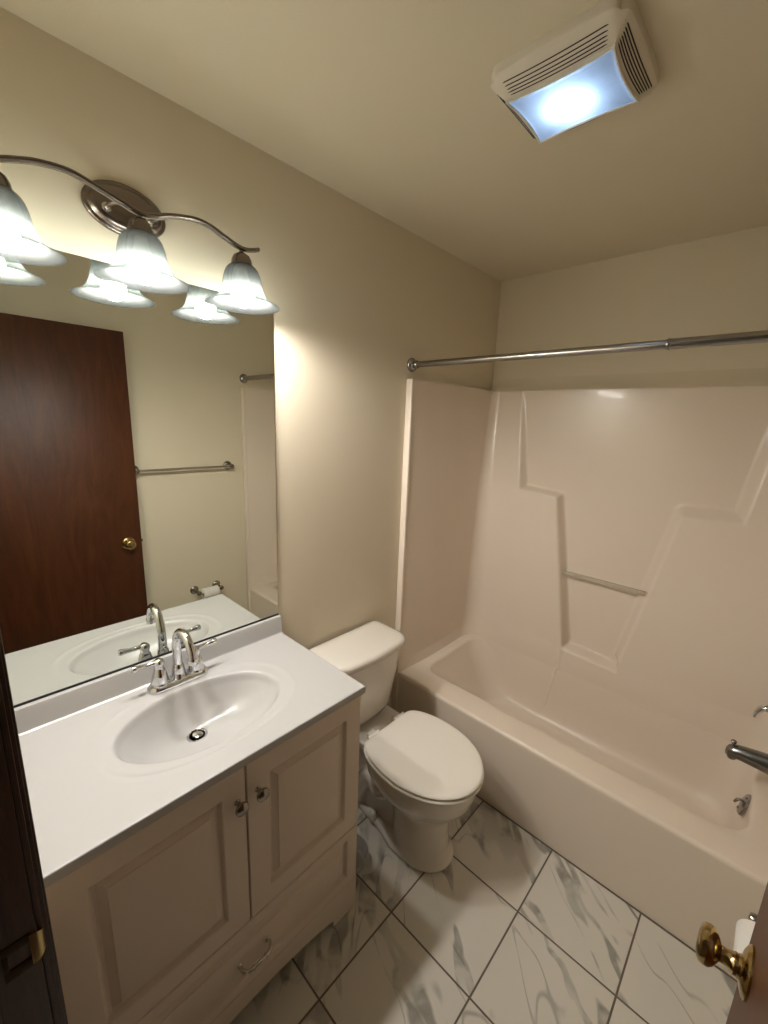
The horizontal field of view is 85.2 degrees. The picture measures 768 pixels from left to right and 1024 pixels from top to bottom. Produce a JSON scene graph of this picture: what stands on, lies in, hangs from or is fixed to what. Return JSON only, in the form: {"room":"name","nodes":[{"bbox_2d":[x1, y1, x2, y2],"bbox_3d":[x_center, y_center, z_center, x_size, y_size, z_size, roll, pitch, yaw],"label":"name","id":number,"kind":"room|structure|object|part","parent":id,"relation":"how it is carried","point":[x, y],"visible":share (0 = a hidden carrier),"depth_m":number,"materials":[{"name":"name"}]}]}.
{"room":"bathroom","nodes":[
{"label":"bathroom","id":0,"kind":"room"},
{"bbox_2d":[0,7,500,706],"bbox_3d":[-0.562,0.125,1.419,0.100,2.442,3.492,13,16,42],"label":"wall","id":1,"kind":"structure","parent":0,"point":[358,294],"depth_m":1.49,"materials":[{"name":"beige paint"}]},
{"bbox_2d":[0,250,278,707],"bbox_3d":[-0.649,-0.090,1.187,0.007,1.082,0.782,13,16,42],"label":"vanity mirror","id":2,"kind":"object","parent":1,"relation":"attached to","point":[138,464],"visible":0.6,"depth_m":1.13,"materials":[{"name":"clear glass"}]},
{"bbox_2d":[0,154,279,314],"bbox_3d":[-0.568,-0.659,0.966,0.222,0.246,0.701,13,16,42],"label":"vanity light","id":3,"kind":"object","parent":1,"relation":"attached to","point":[140,263],"visible":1,"depth_m":0.97,"materials":[{"name":"white glass"}]},
{"bbox_3d":[-0.736,-0.525,0.801,0.059,0.041,0.059,13,16,42],"label":"light bulb","id":4,"kind":"part","parent":3,"relation":"part of","materials":[{"name":"white glass"}]},
{"bbox_3d":[-0.734,-0.559,0.793,0.200,0.103,0.200,13,16,42],"label":"lamp shade","id":5,"kind":"part","parent":3,"relation":"part of","materials":[{"name":"white glass"}]},
{"bbox_3d":[-0.621,-0.706,0.956,0.109,0.033,0.020,13,16,42],"label":"arm","id":6,"kind":"part","parent":3,"relation":"part of","materials":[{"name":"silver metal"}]},
{"bbox_3d":[-0.632,-0.741,1.026,0.021,0.116,0.184,13,16,42],"label":"plate","id":7,"kind":"part","parent":3,"relation":"part of","materials":[{"name":"silver metal"}]},
{"bbox_3d":[-0.563,-0.592,0.973,0.200,0.103,0.200,13,16,42],"label":"lamp shade","id":8,"kind":"part","parent":3,"relation":"part of","materials":[{"name":"white glass"}]},
{"bbox_3d":[-0.564,-0.557,0.980,0.059,0.041,0.059,13,16,42],"label":"light bulb","id":9,"kind":"part","parent":3,"relation":"part of","materials":[{"name":"white glass"}]},
{"bbox_3d":[-0.556,-0.719,1.023,0.109,0.032,0.020,13,16,42],"label":"arm","id":10,"kind":"part","parent":3,"relation":"part of","materials":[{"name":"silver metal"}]},
{"bbox_3d":[-0.391,-0.624,1.152,0.200,0.103,0.200,13,16,42],"label":"lamp shade","id":11,"kind":"part","parent":3,"relation":"part of","materials":[{"name":"white glass"}]},
{"bbox_3d":[-0.392,-0.590,1.160,0.059,0.041,0.059,13,16,42],"label":"light bulb","id":12,"kind":"part","parent":3,"relation":"part of","materials":[{"name":"white glass"}]},
{"bbox_2d":[14,615,282,735],"bbox_3d":[-0.661,0.474,1.302,0.030,0.068,0.786,13,16,42],"label":"backsplash","id":13,"kind":"structure","parent":1,"relation":"attached to","point":[45,711],"depth_m":1.18,"materials":[{"name":"grey stone"}]},
{"bbox_2d":[407,330,767,371],"bbox_3d":[0.675,-0.534,1.383,1.519,0.062,0.062,13,16,42],"label":"shower curtain rod","id":14,"kind":"object","parent":1,"relation":"attached to","point":[751,337],"visible":1,"depth_m":1.31,"materials":[{"name":"silver metal"}]},
{"bbox_2d":[0,0,767,281],"bbox_3d":[0.073,-0.953,0.616,1.720,0.050,3.492,13,16,42],"label":"ceiling","id":15,"kind":"structure","parent":0,"point":[392,106],"depth_m":1.06,"materials":[{"name":"beige paint"}]},
{"bbox_2d":[491,0,659,143],"bbox_3d":[0.429,-0.959,0.948,0.295,0.052,0.286,13,16,42],"label":"exhaust fan light","id":16,"kind":"object","parent":15,"relation":"attached to","point":[601,61],"visible":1,"depth_m":0.89,"materials":[{"name":"plastic"}]},
{"bbox_2d":[230,795,737,1023],"bbox_3d":[-0.019,1.481,1.145,1.720,0.050,3.492,13,16,42],"label":"floor","id":17,"kind":"structure","parent":0,"point":[512,931],"depth_m":1.35,"materials":[{"name":"tile"}]},
{"bbox_2d":[45,696,360,1023],"bbox_3d":[-0.506,0.983,1.246,0.498,0.843,0.778,13,16,42],"label":"vanity cabinet","id":18,"kind":"object","parent":17,"relation":"on","point":[186,919],"visible":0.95,"depth_m":1.03,"materials":[{"name":"beige wood"}]},
{"bbox_3d":[-0.487,0.878,0.935,0.018,0.486,0.384,13,16,42],"label":"cabinet door","id":19,"kind":"part","parent":18,"relation":"part of","materials":[{"name":"beige wood"}]},
{"bbox_2d":[14,615,365,887],"bbox_3d":[-0.501,0.580,1.169,0.477,0.206,0.787,13,16,42],"label":"countertop","id":20,"kind":"structure","parent":18,"relation":"on","point":[105,758],"depth_m":1.09,"materials":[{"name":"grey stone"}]},
{"bbox_2d":[131,628,216,694],"bbox_3d":[-0.589,0.430,1.224,0.148,0.193,0.244,13,16,42],"label":"sink faucet","id":21,"kind":"object","parent":20,"relation":"on","point":[161,682],"visible":1,"depth_m":1.23,"materials":[{"name":"silver metal"}]},
{"bbox_3d":[-0.684,0.440,1.193,0.020,0.022,0.066,13,16,42],"label":"lever","id":22,"kind":"part","parent":21,"relation":"part of","materials":[{"name":"silver metal"}]},
{"bbox_3d":[-0.660,0.468,1.226,0.051,0.084,0.051,13,16,42],"label":"handle","id":23,"kind":"part","parent":21,"relation":"part of","materials":[{"name":"silver metal"}]},
{"bbox_3d":[-0.626,0.506,1.273,0.055,0.019,0.176,13,16,42],"label":"plate","id":24,"kind":"part","parent":21,"relation":"part of","materials":[{"name":"silver metal"}]},
{"bbox_3d":[-0.625,0.479,1.267,0.047,0.051,0.047,13,16,42],"label":"spout","id":25,"kind":"part","parent":21,"relation":"part of","materials":[{"name":"silver metal"}]},
{"bbox_3d":[-0.582,0.404,1.215,0.134,0.138,0.028,13,16,40],"label":"spout","id":26,"kind":"part","parent":21,"relation":"part of","materials":[{"name":"silver metal"}]},
{"bbox_3d":[-0.588,0.455,1.301,0.051,0.084,0.051,13,16,42],"label":"handle","id":27,"kind":"part","parent":21,"relation":"part of","materials":[{"name":"silver metal"}]},
{"bbox_3d":[-0.562,0.417,1.320,0.020,0.022,0.066,13,16,42],"label":"lever","id":28,"kind":"part","parent":21,"relation":"part of","materials":[{"name":"silver metal"}]},
{"bbox_3d":[-0.346,0.711,1.008,0.033,0.035,0.035,13,16,42],"label":"knob","id":29,"kind":"part","parent":18,"relation":"part of","materials":[{"name":"silver metal"}]},
{"bbox_3d":[-0.366,1.200,1.151,0.018,0.216,0.776,13,16,42],"label":"drawer","id":30,"kind":"part","parent":18,"relation":"part of","materials":[{"name":"beige wood"}]},
{"bbox_3d":[-0.344,1.214,1.137,0.038,0.015,0.099,13,16,42],"label":"pull handle","id":31,"kind":"part","parent":18,"relation":"part of","materials":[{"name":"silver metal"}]},
{"bbox_3d":[-0.308,0.704,1.048,0.033,0.035,0.035,13,16,42],"label":"knob","id":32,"kind":"part","parent":18,"relation":"part of","materials":[{"name":"silver metal"}]},
{"bbox_3d":[-0.372,1.367,1.187,0.018,0.126,0.776,13,16,42],"label":"rail","id":33,"kind":"part","parent":18,"relation":"part of","materials":[{"name":"beige wood"}]},
{"bbox_3d":[-0.219,0.828,1.215,0.018,0.486,0.388,13,16,42],"label":"cabinet door","id":34,"kind":"part","parent":18,"relation":"part of","materials":[{"name":"beige wood"}]},
{"bbox_2d":[356,832,369,873],"bbox_3d":[-0.131,1.322,1.606,0.149,0.056,0.149,13,16,42],"label":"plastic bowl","id":35,"kind":"object","parent":17,"relation":"on","point":[362,847],"visible":0.34,"depth_m":1.63,"materials":[{"name":"grey"}]},
{"bbox_2d":[310,621,483,872],"bbox_3d":[0.063,0.955,1.695,0.714,0.750,0.431,13,16,42],"label":"toilet","id":36,"kind":"object","parent":17,"relation":"on","point":[419,774],"visible":0.91,"depth_m":1.63,"materials":[{"name":"beige porcelain"}]},
{"bbox_3d":[-0.095,0.569,1.767,0.236,0.038,0.410,13,16,42],"label":"tank lid","id":37,"kind":"part","parent":36,"relation":"part of","materials":[{"name":"beige ceramic"}]},
{"bbox_3d":[-0.104,0.739,1.807,0.209,0.311,0.364,13,16,42],"label":"tank","id":38,"kind":"part","parent":36,"relation":"part of","materials":[{"name":"beige ceramic"}]},
{"bbox_3d":[0.071,1.126,1.737,0.657,0.397,0.366,13,16,42],"label":"bowl","id":39,"kind":"part","parent":36,"relation":"part of","materials":[{"name":"beige ceramic"}]},
{"bbox_3d":[0.171,0.947,1.609,0.435,0.014,0.392,13,16,42],"label":"seat","id":40,"kind":"part","parent":36,"relation":"part of","materials":[{"name":"beige plastic"}]},
{"bbox_3d":[0.172,0.930,1.605,0.429,0.014,0.386,13,16,42],"label":"lid","id":41,"kind":"part","parent":36,"relation":"part of","materials":[{"name":"beige plastic"}]},
{"bbox_2d":[391,379,767,980],"bbox_3d":[0.881,0.387,1.846,1.519,1.856,0.767,13,16,42],"label":"bathtub surround","id":42,"kind":"object","parent":17,"relation":"on","point":[582,580],"depth_m":1.95,"materials":[{"name":"plastic"}]},
{"bbox_2d":[397,635,767,980],"bbox_3d":[0.855,1.097,2.001,1.452,0.400,0.760,13,16,42],"label":"tub","id":43,"kind":"object","parent":42,"relation":"in","point":[637,793],"depth_m":1.75,"materials":[{"name":"plastic"}]},
{"bbox_2d":[733,794,751,815],"bbox_3d":[1.324,1.077,1.544,0.049,0.084,0.086,14,17,43],"label":"overflow plate","id":44,"kind":"object","parent":42,"relation":"attached to","point":[744,803],"visible":1,"depth_m":1.53,"materials":[{"name":"silver metal"}]},
{"bbox_3d":[1.315,1.071,1.549,0.011,0.027,0.023,-11,35,-46],"label":"lever","id":45,"kind":"part","parent":44,"relation":"part of","materials":[{"name":"silver metal"}]},
{"bbox_2d":[725,739,767,774],"bbox_3d":[1.330,0.886,1.503,0.156,0.078,0.078,13,16,42],"label":"tub spout","id":46,"kind":"object","parent":42,"relation":"attached to","point":[757,759],"visible":1,"depth_m":1.50,"materials":[{"name":"silver metal"}]},
{"bbox_3d":[1.355,0.700,1.446,0.111,0.110,0.110,13,16,42],"label":"tub valve handle","id":47,"kind":"part","parent":42,"relation":"part of","materials":[{"name":"silver metal"}]},
{"bbox_2d":[493,225,767,378],"bbox_3d":[1.190,0.045,2.095,1.520,2.442,0.100,13,16,42],"label":"wall","id":48,"kind":"structure","parent":0,"point":[714,285],"depth_m":1.87,"materials":[{"name":"beige paint"}]},
{"bbox_2d":[491,368,767,390],"bbox_3d":[1.176,-0.602,1.913,1.519,0.068,0.013,13,16,42],"label":"trim","id":49,"kind":"structure","parent":48,"relation":"attached to","point":[748,376],"depth_m":1.91,"materials":[{"name":"beige paint"}]},
{"bbox_3d":[-0.430,0.351,0.404,1.520,2.442,0.120,13,16,42],"label":"wall","id":50,"kind":"structure","parent":0,"visible":0},
{"bbox_2d":[0,630,67,1023],"bbox_3d":[-0.239,0.539,0.255,0.893,2.152,0.152,13,16,42],"label":"trim","id":51,"kind":"structure","parent":50,"relation":"attached to","point":[31,992],"depth_m":0.56,"materials":[{"name":"brown wood"}]},
{"bbox_3d":[-0.498,0.607,0.568,0.002,0.057,0.032,13,16,42],"label":"strike plate","id":52,"kind":"part","parent":51,"relation":"part of","materials":[{"name":"gold metal"}]},
{"bbox_2d":[695,882,767,1023],"bbox_3d":[0.329,0.574,0.338,0.157,2.066,0.758,13,16,42],"label":"door","id":53,"kind":"structure","parent":50,"relation":"in","point":[749,1005],"depth_m":0.58,"materials":[{"name":"brown wood"}]},
{"bbox_3d":[0.616,0.404,0.342,0.100,2.442,3.492,13,16,42],"label":"wall","id":54,"kind":"structure","parent":0,"visible":0},
{"bbox_2d":[748,912,757,921],"bbox_3d":[0.903,1.042,0.970,0.096,0.058,0.214,13,16,42],"label":"toilet paper holder","id":55,"kind":"object","parent":54,"relation":"attached to","point":[752,916],"visible":0.21,"depth_m":1.05,"materials":[{"name":"silver metal"}]},
{"bbox_2d":[734,919,755,952],"bbox_3d":[0.879,1.049,0.992,0.072,0.072,0.104,13,16,42],"label":"toilet paper roll","id":56,"kind":"object","parent":55,"relation":"on","point":[744,927],"visible":0.24,"depth_m":1.01,"materials":[{"name":"white paper"}]}
]}

